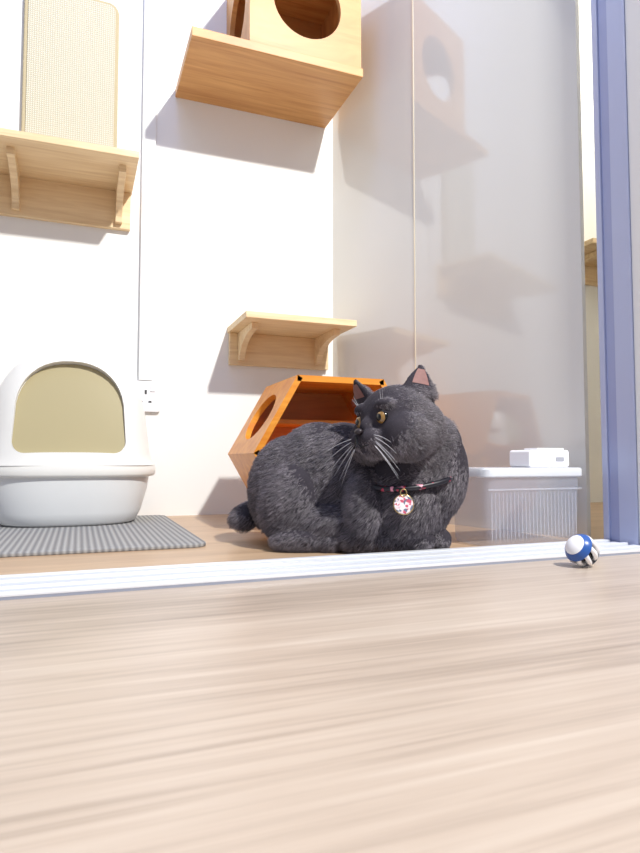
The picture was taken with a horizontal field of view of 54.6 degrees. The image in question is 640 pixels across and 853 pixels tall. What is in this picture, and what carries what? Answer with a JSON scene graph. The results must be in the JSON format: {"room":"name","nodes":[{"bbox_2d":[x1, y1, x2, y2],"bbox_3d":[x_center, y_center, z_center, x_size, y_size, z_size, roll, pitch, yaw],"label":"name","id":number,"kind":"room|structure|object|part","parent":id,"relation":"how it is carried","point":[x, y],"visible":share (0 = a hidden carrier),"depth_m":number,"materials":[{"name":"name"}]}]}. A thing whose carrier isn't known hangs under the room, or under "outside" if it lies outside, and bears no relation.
{"room":"cat room","nodes":[
{"label":"cat room","id":0,"kind":"room"},
{"bbox_2d":[0,0,602,515],"bbox_3d":[-0.024,-1.081,2.058,4.600,2.700,0.100,1,-3,-21],"label":"wall","id":1,"kind":"structure","parent":0,"point":[244,200],"depth_m":1.83,"materials":[{"name":"paint"}]},
{"bbox_2d":[0,128,138,231],"bbox_3d":[-0.799,-0.631,1.551,0.646,0.125,0.237,1,-3,-21],"label":"wall shelf","id":2,"kind":"object","parent":1,"relation":"attached to","point":[43,177],"visible":1,"depth_m":1.65,"materials":[{"name":"brown wood"}]},
{"bbox_2d":[21,0,118,147],"bbox_3d":[-0.690,-0.951,1.722,0.245,0.520,0.018,1,-3,-21],"label":"scratching pad","id":3,"kind":"object","parent":1,"relation":"attached to","point":[71,47],"visible":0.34,"depth_m":1.72,"materials":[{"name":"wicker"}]},
{"bbox_2d":[133,380,160,411],"bbox_3d":[-0.495,-0.085,1.759,0.082,0.088,0.015,1,-3,-21],"label":"wall socket","id":4,"kind":"object","parent":1,"relation":"attached to","point":[149,391],"visible":0.71,"depth_m":1.76,"materials":[{"name":"white plastic"}]},
{"bbox_2d":[150,384,154,391],"bbox_3d":[-0.475,-0.109,1.762,0.014,0.020,0.003,1,-3,-21],"label":"switch","id":5,"kind":"object","parent":4,"relation":"attached to","point":[152,386],"depth_m":1.76,"materials":[{"name":"white plastic"}]},
{"bbox_2d":[138,0,157,380],"bbox_3d":[-0.496,-1.286,1.824,0.038,2.315,0.014,1,-3,-21],"label":"duct","id":6,"kind":"object","parent":1,"relation":"attached to","point":[146,305],"visible":1,"depth_m":1.78,"materials":[{"name":"plastic"}]},
{"bbox_2d":[175,26,362,127],"bbox_3d":[-0.154,-0.992,1.793,0.479,0.025,0.290,1,-3,-21],"label":"wall shelf","id":7,"kind":"object","parent":1,"relation":"attached to","point":[218,69],"depth_m":1.75,"materials":[{"name":"brown wood"}]},
{"bbox_2d":[226,0,248,39],"bbox_3d":[-0.233,-1.161,1.782,0.014,0.310,0.271,1,-3,-21],"label":"panel","id":8,"kind":"object","parent":7,"relation":"on","point":[232,5],"visible":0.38,"depth_m":1.84,"materials":[{"name":"brown wood"}]},
{"bbox_2d":[239,0,334,24],"bbox_3d":[-0.086,-1.320,1.840,0.323,0.015,0.285,1,-3,-21],"label":"panel","id":9,"kind":"object","parent":8,"relation":"on","point":[312,11],"visible":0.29,"depth_m":1.94,"materials":[{"name":"brown wood"}]},
{"bbox_2d":[234,3,320,38],"bbox_3d":[-0.135,-1.151,1.958,0.295,0.310,0.012,1,-3,-21],"label":"panel","id":10,"kind":"object","parent":7,"relation":"on","point":[309,30],"visible":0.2,"depth_m":1.98,"materials":[{"name":"brown wood"}]},
{"bbox_2d":[248,0,360,67],"bbox_3d":[-0.037,-1.165,1.705,0.323,0.310,0.014,1,-3,-21],"label":"panel","id":11,"kind":"object","parent":7,"relation":"on","point":[266,26],"visible":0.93,"depth_m":1.70,"materials":[{"name":"brown wood"}]},
{"bbox_2d":[321,1,338,38],"bbox_3d":[0.056,-1.155,1.893,0.014,0.310,0.271,1,-3,-21],"label":"panel","id":12,"kind":"object","parent":7,"relation":"on","point":[330,24],"visible":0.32,"depth_m":1.94,"materials":[{"name":"brown wood"}]},
{"bbox_2d":[227,311,356,369],"bbox_3d":[-0.087,-0.244,1.812,0.324,0.114,0.227,1,-3,-21],"label":"wall shelf","id":13,"kind":"object","parent":1,"relation":"attached to","point":[257,339],"visible":1,"depth_m":1.86,"materials":[{"name":"brown wood"}]},
{"bbox_2d":[584,238,597,286],"bbox_3d":[1.162,-0.590,2.320,0.580,0.088,0.220,1,-3,-21],"label":"wall shelf","id":14,"kind":"object","parent":1,"relation":"attached to","point":[590,246],"visible":0.13,"depth_m":2.31,"materials":[{"name":"brown wood"}]},
{"bbox_2d":[0,502,639,852],"bbox_3d":[0.463,0.180,-0.098,5.200,0.050,4.500,1,-3,-21],"label":"floor","id":15,"kind":"structure","parent":0,"point":[494,708],"depth_m":0.40,"materials":[{"name":"wood"}]},
{"bbox_2d":[0,515,205,557],"bbox_3d":[-0.670,0.227,1.304,0.750,0.007,0.645,1,-3,-21],"label":"mat","id":16,"kind":"object","parent":15,"relation":"on","point":[145,532],"visible":0.96,"depth_m":1.19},
{"bbox_2d":[0,352,154,527],"bbox_3d":[-0.619,0.027,1.541,0.406,0.418,0.308,1,-3,-21],"label":"box","id":17,"kind":"object","parent":16,"relation":"on","point":[74,447],"visible":1,"depth_m":1.43,"materials":[{"name":"plastic"}]},
{"bbox_2d":[0,352,153,465],"bbox_3d":[-0.619,-0.043,1.545,0.400,0.278,0.306,1,-3,-21],"label":"hood","id":18,"kind":"object","parent":17,"relation":"attached to","point":[57,408],"depth_m":1.45,"materials":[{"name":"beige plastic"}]},
{"bbox_2d":[0,539,639,599],"bbox_3d":[-0.617,0.193,0.679,2.547,0.008,0.130,1,-3,-21],"label":"door track","id":19,"kind":"object","parent":15,"relation":"on","point":[79,582],"visible":1,"depth_m":0.88,"materials":[{"name":"metal"}]},
{"bbox_3d":[-0.637,0.194,0.729,2.547,0.005,0.016,1,-3,-21],"label":"rail","id":20,"kind":"part","parent":19,"relation":"part of","materials":[{"name":"metal"}]},
{"bbox_3d":[-0.628,0.194,0.707,2.547,0.003,0.012,1,-3,-21],"label":"rail","id":21,"kind":"part","parent":19,"relation":"part of","materials":[{"name":"metal"}]},
{"bbox_2d":[227,365,468,553],"bbox_3d":[0.043,0.060,1.153,0.432,0.321,0.260,-2,-4,37],"label":"cat","id":22,"kind":"object","parent":15,"relation":"on","point":[392,479],"visible":1,"depth_m":1.05},
{"bbox_2d":[565,534,599,566],"bbox_3d":[0.393,0.186,0.930,0.049,0.048,0.047,1,-3,-10],"label":"ball","id":23,"kind":"object","parent":15,"relation":"on","point":[581,549],"visible":1,"depth_m":0.92,"materials":[{"name":"white plastic"}]},
{"bbox_3d":[0.005,0.235,1.520,0.215,0.014,0.250,1,-3,-21],"label":"panel","id":24,"kind":"object","parent":15,"relation":"on","visible":0},
{"bbox_2d":[228,452,256,487],"bbox_3d":[-0.136,0.148,1.470,0.112,0.182,0.250,1,-3,-21],"label":"panel","id":25,"kind":"object","parent":24,"relation":"on","point":[242,462],"visible":0.21,"depth_m":1.49,"materials":[{"name":"brown wood"}]},
{"bbox_2d":[228,375,301,454],"bbox_3d":[-0.136,-0.019,1.479,0.112,0.182,0.250,1,-3,-21],"label":"panel","id":26,"kind":"object","parent":25,"relation":"on","point":[283,391],"visible":0.98,"depth_m":1.42,"materials":[{"name":"brown wood"}]},
{"bbox_2d":[295,375,383,394],"bbox_3d":[0.005,-0.100,1.538,0.215,0.014,0.250,1,-3,-21],"label":"panel","id":27,"kind":"object","parent":26,"relation":"on","point":[311,384],"visible":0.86,"depth_m":1.45,"materials":[{"name":"brown wood"}]},
{"bbox_2d":[250,393,354,447],"bbox_3d":[-0.037,0.073,1.637,0.386,0.326,0.012,1,-3,-21],"label":"panel","id":28,"kind":"object","parent":24,"relation":"on","point":[302,406],"visible":0.1,"depth_m":1.64,"materials":[{"name":"brown wood"}]},
{"bbox_2d":[263,419,354,426],"bbox_3d":[-0.011,-0.006,1.575,0.240,0.012,0.130,1,-3,-21],"label":"shelf","id":29,"kind":"object","parent":28,"relation":"attached to","point":[282,422],"visible":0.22,"depth_m":1.50,"materials":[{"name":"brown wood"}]},
{"bbox_3d":[0.146,0.154,1.579,0.112,0.182,0.250,1,-3,-21],"label":"panel","id":30,"kind":"object","parent":24,"relation":"attached to","visible":0},
{"bbox_2d":[342,380,386,420],"bbox_3d":[0.146,-0.013,1.588,0.112,0.182,0.250,1,-3,-21],"label":"panel","id":31,"kind":"object","parent":30,"relation":"on","point":[348,398],"visible":0.14,"depth_m":1.64,"materials":[{"name":"brown wood"}]},
{"bbox_2d":[333,0,590,537],"bbox_3d":[0.293,-1.101,1.674,0.012,2.700,0.872,2,-4,-34],"label":"wall","id":32,"kind":"structure","parent":0,"point":[500,302],"depth_m":1.50,"materials":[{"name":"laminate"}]},
{"bbox_2d":[412,0,415,368],"bbox_3d":[0.256,-1.099,1.715,0.002,2.700,0.004,1,-3,-21],"label":"trim","id":33,"kind":"structure","parent":32,"relation":"attached to","point":[412,0],"depth_m":1.69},
{"bbox_2d":[469,467,581,477],"bbox_3d":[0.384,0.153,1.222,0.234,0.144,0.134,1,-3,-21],"label":"lid","id":34,"kind":"object","parent":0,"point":[485,472],"visible":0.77,"depth_m":1.16,"materials":[{"name":"white plastic"}]},
{"bbox_2d":[510,448,568,466],"bbox_3d":[0.439,0.062,1.241,0.098,0.038,0.061,1,-3,-21],"label":"gadget","id":35,"kind":"object","parent":34,"relation":"on","point":[528,457],"visible":0.98,"depth_m":1.22,"materials":[{"name":"plastic"}]},
{"bbox_2d":[597,0,619,541],"bbox_3d":[0.566,-1.124,1.252,0.010,2.700,0.024,1,-3,-21],"label":"door frame","id":36,"kind":"structure","parent":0,"point":[602,26],"depth_m":1.21,"materials":[{"name":"metal"}]},
{"bbox_2d":[606,0,634,544],"bbox_3d":[0.576,-1.126,1.224,0.013,2.700,0.035,1,-3,-21],"label":"door frame","id":37,"kind":"structure","parent":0,"point":[616,136],"depth_m":1.18,"materials":[{"name":"metal"}]},
{"bbox_2d":[625,0,639,535],"bbox_3d":[1.547,-1.109,1.535,2.049,2.700,0.068,1,-3,-21],"label":"wall","id":38,"kind":"structure","parent":0,"point":[632,7],"depth_m":1.15,"materials":[{"name":"paint"}]},
{"bbox_2d":[591,0,639,544],"bbox_3d":[0.569,-1.125,1.237,0.015,2.700,0.081,1,-3,-21],"label":"door frame","id":39,"kind":"structure","parent":38,"relation":"attached to","point":[594,7],"depth_m":1.20,"materials":[{"name":"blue metal"}]}
]}

